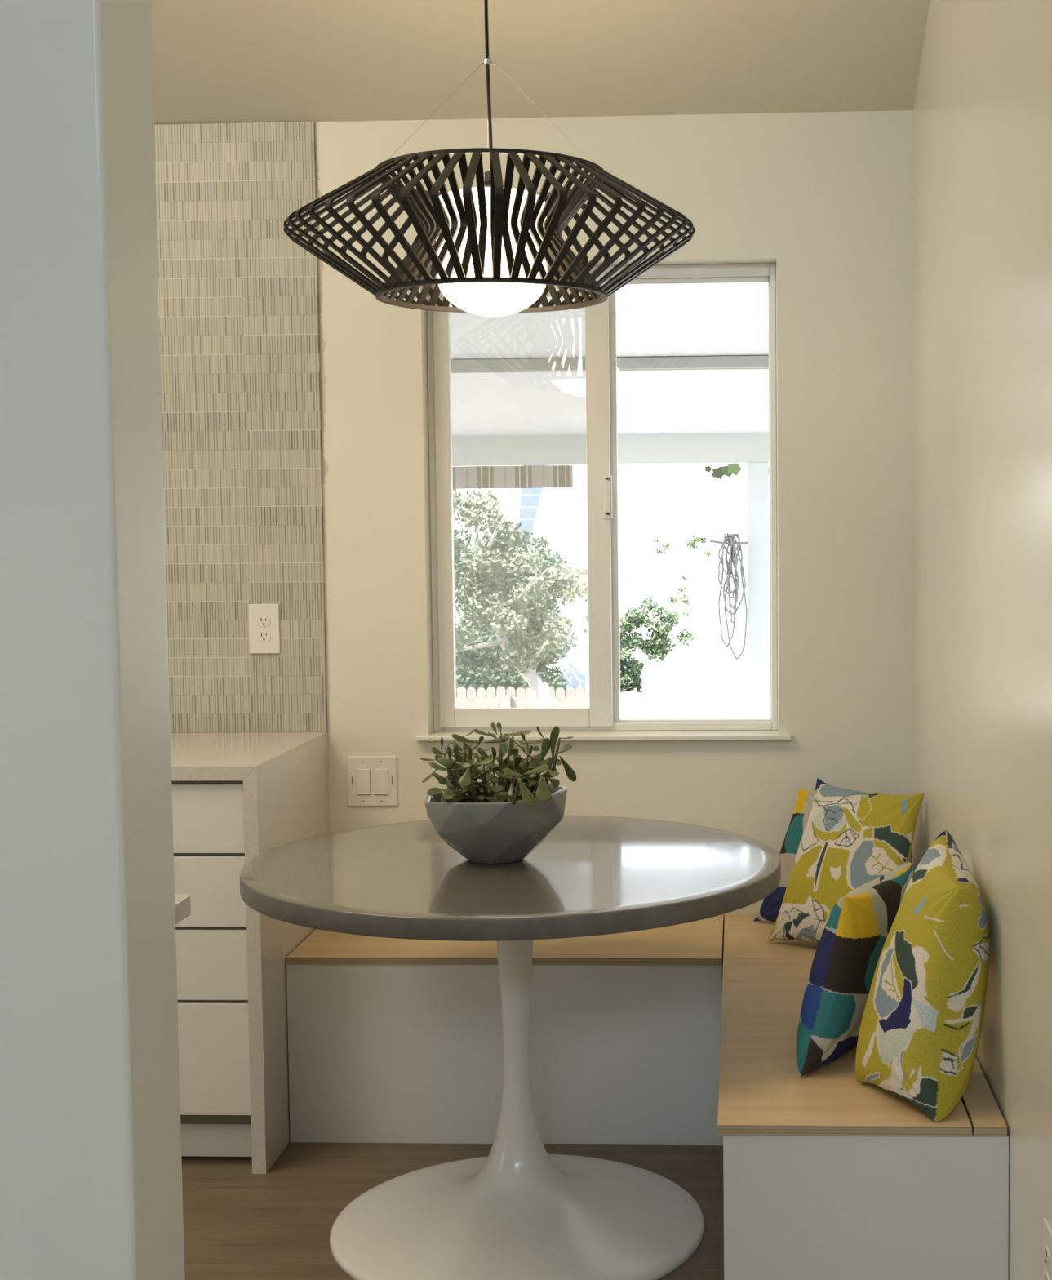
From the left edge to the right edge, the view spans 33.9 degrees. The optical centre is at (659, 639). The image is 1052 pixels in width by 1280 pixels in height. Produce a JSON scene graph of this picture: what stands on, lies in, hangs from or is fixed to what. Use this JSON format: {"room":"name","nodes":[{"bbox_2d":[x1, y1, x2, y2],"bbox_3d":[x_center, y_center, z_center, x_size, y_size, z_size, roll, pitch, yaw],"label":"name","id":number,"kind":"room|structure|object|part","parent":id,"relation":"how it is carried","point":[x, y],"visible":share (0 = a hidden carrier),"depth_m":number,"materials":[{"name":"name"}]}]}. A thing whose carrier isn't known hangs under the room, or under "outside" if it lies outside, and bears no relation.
{"room":"breakfast nook","nodes":[
{"label":"breakfast nook","id":0,"kind":"room"},
{"bbox_2d":[0,0,184,1279],"bbox_3d":[-1.513,-0.499,1.665,2.030,3.652,0.145,0,4,3],"label":"wall","id":1,"kind":"structure","parent":0,"point":[91,1160],"depth_m":1.59,"materials":[{"name":"white paint"}]},
{"bbox_2d":[181,1141,724,1279],"bbox_3d":[-1.833,1.457,0.653,4.861,0.120,7.752,0,4,3],"label":"floor","id":2,"kind":"structure","parent":0,"point":[239,1224],"depth_m":3.69,"materials":[{"name":"brown wood"}]},
{"bbox_2d":[174,893,191,924],"bbox_3d":[-1.334,0.838,2.196,1.323,0.914,0.593,0,4,3],"label":"kitchen island","id":3,"kind":"object","parent":2,"relation":"on","point":[182,901],"visible":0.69,"depth_m":2.40,"materials":[{"name":"wood"}]},
{"bbox_2d":[171,780,252,1158],"bbox_3d":[-1.348,0.730,4.146,0.900,0.884,0.631,0,4,3],"label":"base cabinet","id":4,"kind":"object","parent":2,"relation":"on","point":[208,815],"visible":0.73,"depth_m":3.81,"materials":[{"name":"white wood"}]},
{"bbox_3d":[-1.365,0.397,3.819,0.897,0.153,0.019,0,4,3],"label":"drawer","id":5,"kind":"part","parent":4,"relation":"part of","materials":[{"name":"white paint"}]},
{"bbox_3d":[-1.364,0.560,3.829,0.897,0.157,0.019,0,4,3],"label":"drawer","id":6,"kind":"part","parent":4,"relation":"part of","materials":[{"name":"white paint"}]},
{"bbox_3d":[-1.362,0.724,3.840,0.897,0.157,0.019,0,4,3],"label":"drawer","id":7,"kind":"part","parent":4,"relation":"part of","materials":[{"name":"white paint"}]},
{"bbox_3d":[-1.361,0.937,3.853,0.897,0.253,0.019,0,4,3],"label":"drawer","id":8,"kind":"part","parent":4,"relation":"part of","materials":[{"name":"white paint"}]},
{"bbox_2d":[170,732,329,1173],"bbox_3d":[-1.436,0.716,4.148,1.142,0.914,0.652,0,4,3],"label":"countertop","id":9,"kind":"structure","parent":2,"relation":"on","point":[284,775],"depth_m":3.92,"materials":[{"name":"stone"}]},
{"bbox_2d":[170,732,325,780],"bbox_3d":[-1.440,0.276,4.120,1.141,0.032,0.652,0,4,3],"label":"countertop","id":10,"kind":"structure","parent":9,"relation":"on","point":[194,756],"depth_m":4.03,"materials":[{"name":"stone"}]},
{"bbox_2d":[286,914,724,1145],"bbox_3d":[-0.350,0.940,4.210,1.015,0.441,0.455,0,4,3],"label":"storage bench","id":11,"kind":"object","parent":2,"relation":"on","point":[391,1040],"visible":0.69,"depth_m":3.99,"materials":[{"name":"white wood"}]},
{"bbox_3d":[-0.352,0.729,4.197,1.013,0.018,0.454,0,4,3],"label":"lid","id":12,"kind":"part","parent":11,"relation":"part of","materials":[{"name":"brown wood"}]},
{"bbox_2d":[240,814,781,1279],"bbox_3d":[-0.292,0.823,3.495,1.078,0.764,1.078,-2,4,-23],"label":"pedestal table","id":13,"kind":"object","parent":2,"relation":"on","point":[520,1211],"visible":0.96,"depth_m":3.37,"materials":[{"name":"white plastic"}]},
{"bbox_2d":[420,722,576,863],"bbox_3d":[-0.317,0.306,3.445,0.325,0.274,0.287,1,4,22],"label":"potted plant","id":14,"kind":"object","parent":13,"relation":"on","point":[504,821],"visible":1,"depth_m":3.38,"materials":[{"name":"green plant"}]},
{"bbox_2d":[717,914,1008,1279],"bbox_3d":[0.373,0.971,3.622,0.479,0.441,1.564,0,4,3],"label":"storage bench","id":15,"kind":"object","parent":2,"relation":"on","point":[828,1175],"visible":0.6,"depth_m":2.85,"materials":[{"name":"white wood"}]},
{"bbox_3d":[0.395,0.725,4.163,0.476,0.018,0.453,0,4,3],"label":"corner panel","id":16,"kind":"part","parent":15,"relation":"part of","materials":[{"name":"brown wood"}]},
{"bbox_2d":[753,787,911,921],"bbox_3d":[0.446,0.544,4.206,0.449,0.331,0.139,2,4,36],"label":"throw pillow","id":17,"kind":"object","parent":15,"relation":"on","point":[769,911],"visible":0.19,"depth_m":4.27,"materials":[{"name":"fabric"}]},
{"bbox_3d":[0.330,0.774,3.384,0.418,0.018,1.110,0,4,3],"label":"lid","id":18,"kind":"part","parent":15,"relation":"part of","materials":[{"name":"brown wood"}]},
{"bbox_2d":[767,777,924,943],"bbox_3d":[0.461,0.535,4.030,0.376,0.372,0.227,3,5,41],"label":"throw pillow","id":19,"kind":"object","parent":15,"relation":"on","point":[851,839],"visible":0.68,"depth_m":4.02,"materials":[{"name":"fabric"}]},
{"bbox_2d":[795,862,913,1076],"bbox_3d":[0.374,0.614,3.258,0.138,0.312,0.449,1,4,26],"label":"throw pillow","id":20,"kind":"object","parent":15,"relation":"on","point":[855,932],"visible":0.74,"depth_m":3.13,"materials":[{"name":"fabric"}]},
{"bbox_3d":[0.342,1.028,2.855,0.470,0.423,0.018,0,4,3],"label":"panel","id":21,"kind":"part","parent":15,"relation":"part of","materials":[{"name":"white wood"}]},
{"bbox_2d":[855,830,989,1121],"bbox_3d":[0.503,0.579,3.043,0.241,0.408,0.410,2,5,39],"label":"throw pillow","id":22,"kind":"object","parent":15,"relation":"on","point":[922,1024],"visible":1,"depth_m":2.90,"materials":[{"name":"fabric"}]},
{"bbox_2d":[424,781,567,863],"bbox_3d":[-0.330,0.371,3.462,0.287,0.142,0.286,0,4,3],"label":"bowl","id":23,"kind":"object","parent":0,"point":[485,823],"depth_m":3.36,"materials":[{"name":"grey ceramic"}]},
{"bbox_2d":[151,0,929,124],"bbox_3d":[-1.963,-1.498,-0.506,4.981,2.773,10.602,0,4,3],"label":"ceiling","id":24,"kind":"structure","parent":0,"point":[215,61],"depth_m":4.08,"materials":[{"name":"beige paint"}]},
{"bbox_2d":[284,0,694,316],"bbox_3d":[-0.336,-1.168,3.372,0.804,1.053,0.804,0,4,3],"label":"pendant lamp","id":25,"kind":"object","parent":24,"relation":"hanging from","point":[489,247],"visible":1,"depth_m":3.25,"materials":[{"name":"black metal"}]},
{"bbox_3d":[-0.337,-1.275,3.365,0.014,0.728,0.011,0,4,3],"label":"cord","id":26,"kind":"part","parent":25,"relation":"part of","materials":[{"name":"metal"}]},
{"bbox_3d":[-0.332,-0.760,3.397,0.218,0.236,0.218,0,4,3],"label":"lamp shade","id":27,"kind":"part","parent":25,"relation":"part of","materials":[{"name":"white glass"}]},
{"bbox_2d":[315,110,913,926],"bbox_3d":[-1.724,-0.039,4.516,4.981,2.620,0.150,0,4,3],"label":"wall","id":28,"kind":"structure","parent":0,"point":[826,198],"depth_m":4.33,"materials":[{"name":"paint"}]},
{"bbox_2d":[154,121,327,732],"bbox_3d":[-1.632,-0.529,4.401,1.542,1.542,0.008,0,4,3],"label":"tile backsplash","id":29,"kind":"structure","parent":28,"relation":"attached to","point":[238,297],"depth_m":4.37,"materials":[{"name":"beige tile"}]},
{"bbox_2d":[248,604,279,653],"bbox_3d":[-1.013,-0.029,4.396,0.079,0.127,0.008,0,4,3],"label":"power outlet","id":30,"kind":"object","parent":29,"relation":"attached to","point":[264,619],"visible":1,"depth_m":4.39,"materials":[{"name":"white plastic"}]},
{"bbox_2d":[257,615,270,626],"bbox_3d":[-1.013,-0.048,4.393,0.034,0.029,0.003,0,4,3],"label":"receptacle","id":31,"kind":"object","parent":30,"relation":"attached to","point":[262,620],"depth_m":4.39,"materials":[{"name":"grey plastic"}]},
{"bbox_2d":[257,631,271,642],"bbox_3d":[-1.013,-0.009,4.395,0.034,0.029,0.003,0,4,3],"label":"receptacle","id":32,"kind":"object","parent":30,"relation":"attached to","point":[262,636],"depth_m":4.39,"materials":[{"name":"grey plastic"}]},
{"bbox_2d":[346,756,397,805],"bbox_3d":[-0.740,0.363,4.417,0.128,0.128,0.010,0,4,3],"label":"light switch","id":33,"kind":"object","parent":28,"relation":"attached to","point":[371,780],"visible":1,"depth_m":4.41,"materials":[{"name":"white plastic"}]},
{"bbox_2d":[414,263,791,743],"bbox_3d":[-0.147,-0.348,4.405,0.960,1.216,0.170,0,4,3],"label":"window","id":34,"kind":"structure","parent":28,"relation":"in","point":[603,712],"depth_m":4.43,"materials":[{"name":"white plastic"}]},
{"bbox_3d":[-0.352,-0.355,4.439,0.451,1.163,0.034,0,4,3],"label":"sash","id":35,"kind":"part","parent":34,"relation":"part of","materials":[{"name":"glass"}]},
{"bbox_3d":[-0.143,0.246,4.410,0.960,0.012,0.105,0,4,3],"label":"sill","id":36,"kind":"part","parent":34,"relation":"part of","materials":[{"name":"white paint"}]},
{"bbox_3d":[0.079,-0.360,4.455,0.442,1.159,0.029,0,4,3],"label":"sash","id":37,"kind":"part","parent":34,"relation":"part of","materials":[{"name":"glass"}]},
{"bbox_2d":[913,0,1051,1279],"bbox_3d":[0.516,-0.712,0.409,0.120,4.199,7.752,0,4,3],"label":"wall","id":38,"kind":"structure","parent":0,"point":[983,109],"depth_m":2.95,"materials":[{"name":"white paint"}]},
{"bbox_2d":[1043,1217,1051,1279],"bbox_3d":[0.555,0.897,2.447,0.008,0.122,0.076,0,4,3],"label":"power outlet","id":39,"kind":"object","parent":38,"relation":"attached to","point":[1047,1230],"visible":1,"depth_m":2.44,"materials":[{"name":"white plastic"}]},
{"bbox_2d":[1044,1271,1048,1279],"bbox_3d":[0.552,0.916,2.448,0.003,0.029,0.034,0,4,3],"label":"receptacle","id":40,"kind":"object","parent":39,"relation":"attached to","point":[1046,1273],"depth_m":2.45,"materials":[{"name":"grey plastic"}]},
{"bbox_2d":[1044,1244,1049,1266],"bbox_3d":[0.552,0.877,2.446,0.003,0.029,0.034,0,4,3],"label":"receptacle","id":41,"kind":"object","parent":39,"relation":"attached to","point":[1046,1247],"depth_m":2.44,"materials":[{"name":"grey plastic"}]},
{"label":"outside","id":42,"kind":"structure","parent":0,"visible":0},
{"bbox_3d":[1.615,1.670,34.937,60.000,0.300,50.400,0,4,3],"label":"ground","id":43,"kind":"structure","parent":42,"visible":0},
{"bbox_2d":[455,611,575,697],"bbox_3d":[-1.642,1.116,18.982,1.535,2.860,0.825,0,4,3],"label":"evergreen shrub","id":44,"kind":"object","parent":43,"relation":"on","point":[517,681],"visible":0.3,"depth_m":18.85,"materials":[{"name":"green plant"}]},
{"bbox_3d":[-1.426,1.399,18.910,0.148,2.300,0.148,-2,4,-20],"label":"stem","id":45,"kind":"part","parent":44,"relation":"part of","materials":[{"name":"green plant"}]},
{"bbox_2d":[453,518,577,697],"bbox_3d":[-2.089,0.487,20.770,2.276,3.900,1.317,0,4,3],"label":"evergreen shrub","id":46,"kind":"object","parent":43,"relation":"on","point":[482,536],"visible":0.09,"depth_m":20.52,"materials":[{"name":"green plant"}]},
{"bbox_3d":[-2.046,0.485,20.786,0.222,3.900,0.222,1,4,25],"label":"stem","id":47,"kind":"part","parent":46,"relation":"part of","materials":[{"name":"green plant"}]},
{"bbox_2d":[453,488,588,707],"bbox_3d":[-1.174,0.859,13.143,1.628,4.108,1.337,0,4,3],"label":"tree","id":48,"kind":"object","parent":43,"relation":"on","point":[522,656],"visible":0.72,"depth_m":12.92,"materials":[{"name":"green plant"}]},
{"bbox_2d":[456,686,589,707],"bbox_3d":[-1.509,1.546,18.166,2.000,2.103,0.150,0,4,3],"label":"picket fence","id":49,"kind":"object","parent":43,"relation":"on","point":[510,697],"visible":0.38,"depth_m":18.13,"materials":[{"name":"white wood"}]},
{"bbox_3d":[-1.610,1.590,18.138,0.100,2.020,0.080,0,4,3],"label":"post","id":50,"kind":"part","parent":49,"relation":"part of","materials":[{"name":"white wood"}]},
{"bbox_3d":[-1.515,0.662,18.138,2.000,0.110,0.045,0,4,3],"label":"rail","id":51,"kind":"part","parent":49,"relation":"part of","materials":[{"name":"white wood"}]},
{"bbox_2d":[518,465,542,582],"bbox_3d":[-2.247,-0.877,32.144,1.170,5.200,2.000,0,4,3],"label":"house","id":52,"kind":"structure","parent":43,"relation":"on","point":[530,497],"depth_m":31.05,"materials":[{"name":"white"}]},
{"bbox_2d":[538,682,551,707],"bbox_3d":[-0.841,1.619,12.780,0.098,2.620,0.098,0,4,3],"label":"picket","id":53,"kind":"object","parent":43,"relation":"on","point":[544,698],"visible":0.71,"depth_m":12.67,"materials":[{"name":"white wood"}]},
{"bbox_2d":[561,640,589,697],"bbox_3d":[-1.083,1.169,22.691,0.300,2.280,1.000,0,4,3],"label":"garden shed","id":54,"kind":"object","parent":43,"relation":"on","point":[575,665],"visible":0.07,"depth_m":22.14,"materials":[{"name":"white"}]},
{"bbox_2d":[522,463,769,718],"bbox_3d":[3.148,-1.270,27.289,10.200,6.500,4.140,0,4,3],"label":"exterior wall","id":55,"kind":"structure","parent":43,"relation":"on","point":[677,502],"depth_m":26.00,"materials":[{"name":"white paint"}]},
{"bbox_2d":[640,534,711,557],"bbox_3d":[0.231,-1.420,25.947,1.098,0.366,0.097,0,4,3],"label":"sprig","id":56,"kind":"object","parent":55,"relation":"attached to","point":[697,539],"visible":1,"depth_m":25.94,"materials":[{"name":"green plant"}]},
{"bbox_3d":[0.209,-1.397,25.966,1.052,0.237,0.018,0,4,3],"label":"stem","id":57,"kind":"part","parent":56,"relation":"part of","materials":[{"name":"green plant"}]},
{"bbox_2d":[669,574,692,617],"bbox_3d":[0.314,-0.665,25.989,0.358,0.654,0.103,0,4,3],"label":"sprig","id":58,"kind":"object","parent":55,"relation":"attached to","point":[673,599],"visible":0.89,"depth_m":25.99,"materials":[{"name":"green plant"}]},
{"bbox_2d":[619,597,695,719],"bbox_3d":[-0.055,1.377,11.118,0.592,3.299,0.348,0,4,3],"label":"leafy shrub","id":59,"kind":"object","parent":43,"relation":"on","point":[630,679],"visible":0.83,"depth_m":10.99,"materials":[{"name":"green plant"}]},
{"bbox_3d":[-0.269,1.626,11.148,0.100,2.801,0.080,0,4,3],"label":"stem","id":60,"kind":"part","parent":59,"relation":"part of","materials":[{"name":"plant"}]},
{"bbox_2d":[641,667,770,719],"bbox_3d":[1.005,1.609,10.738,2.197,2.865,0.200,0,4,3],"label":"wall","id":61,"kind":"structure","parent":43,"relation":"on","point":[697,692],"depth_m":10.59,"materials":[{"name":"white paint"}]},
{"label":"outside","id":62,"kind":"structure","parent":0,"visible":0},
{"bbox_3d":[0.335,1.222,7.134,18.000,0.200,5.098,0,4,3],"label":"floor","id":63,"kind":"structure","parent":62,"visible":0},
{"bbox_2d":[449,283,769,718],"bbox_3d":[-0.845,-0.057,6.680,6.700,2.429,4.150,0,4,3],"label":"patio cover","id":64,"kind":"object","parent":63,"relation":"on","point":[693,360],"visible":0.25,"depth_m":7.13,"materials":[{"name":"white paint"}]},
{"bbox_2d":[452,465,573,488],"bbox_3d":[-1.322,-0.801,8.505,1.788,0.110,0.010,0,4,3],"label":"striped awning","id":65,"kind":"object","parent":64,"relation":"hanging from","point":[534,476],"visible":0.36,"depth_m":8.47,"materials":[{"name":"fabric"}]},
{"bbox_3d":[-0.853,-1.063,6.617,6.700,0.413,4.150,0,4,3],"label":"roof panel","id":66,"kind":"part","parent":64,"relation":"part of","materials":[{"name":"white paint"}]},
{"bbox_2d":[704,463,742,479],"bbox_3d":[0.418,-0.848,8.660,0.550,0.170,0.036,0,4,3],"label":"vine","id":67,"kind":"object","parent":64,"relation":"hanging from","point":[731,468],"visible":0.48,"depth_m":8.66,"materials":[{"name":"green plant"}]},
{"bbox_2d":[710,533,747,660],"bbox_3d":[0.341,-0.209,8.308,0.184,0.617,0.080,-1,4,-7],"label":"coiled rope","id":68,"kind":"object","parent":64,"relation":"hanging from","point":[734,549],"visible":1,"depth_m":8.29,"materials":[{"name":"grey fabric"}]},
{"bbox_3d":[0.484,0.087,8.409,0.105,1.902,0.100,0,4,3],"label":"post","id":69,"kind":"part","parent":64,"relation":"part of","materials":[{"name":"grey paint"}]}
]}

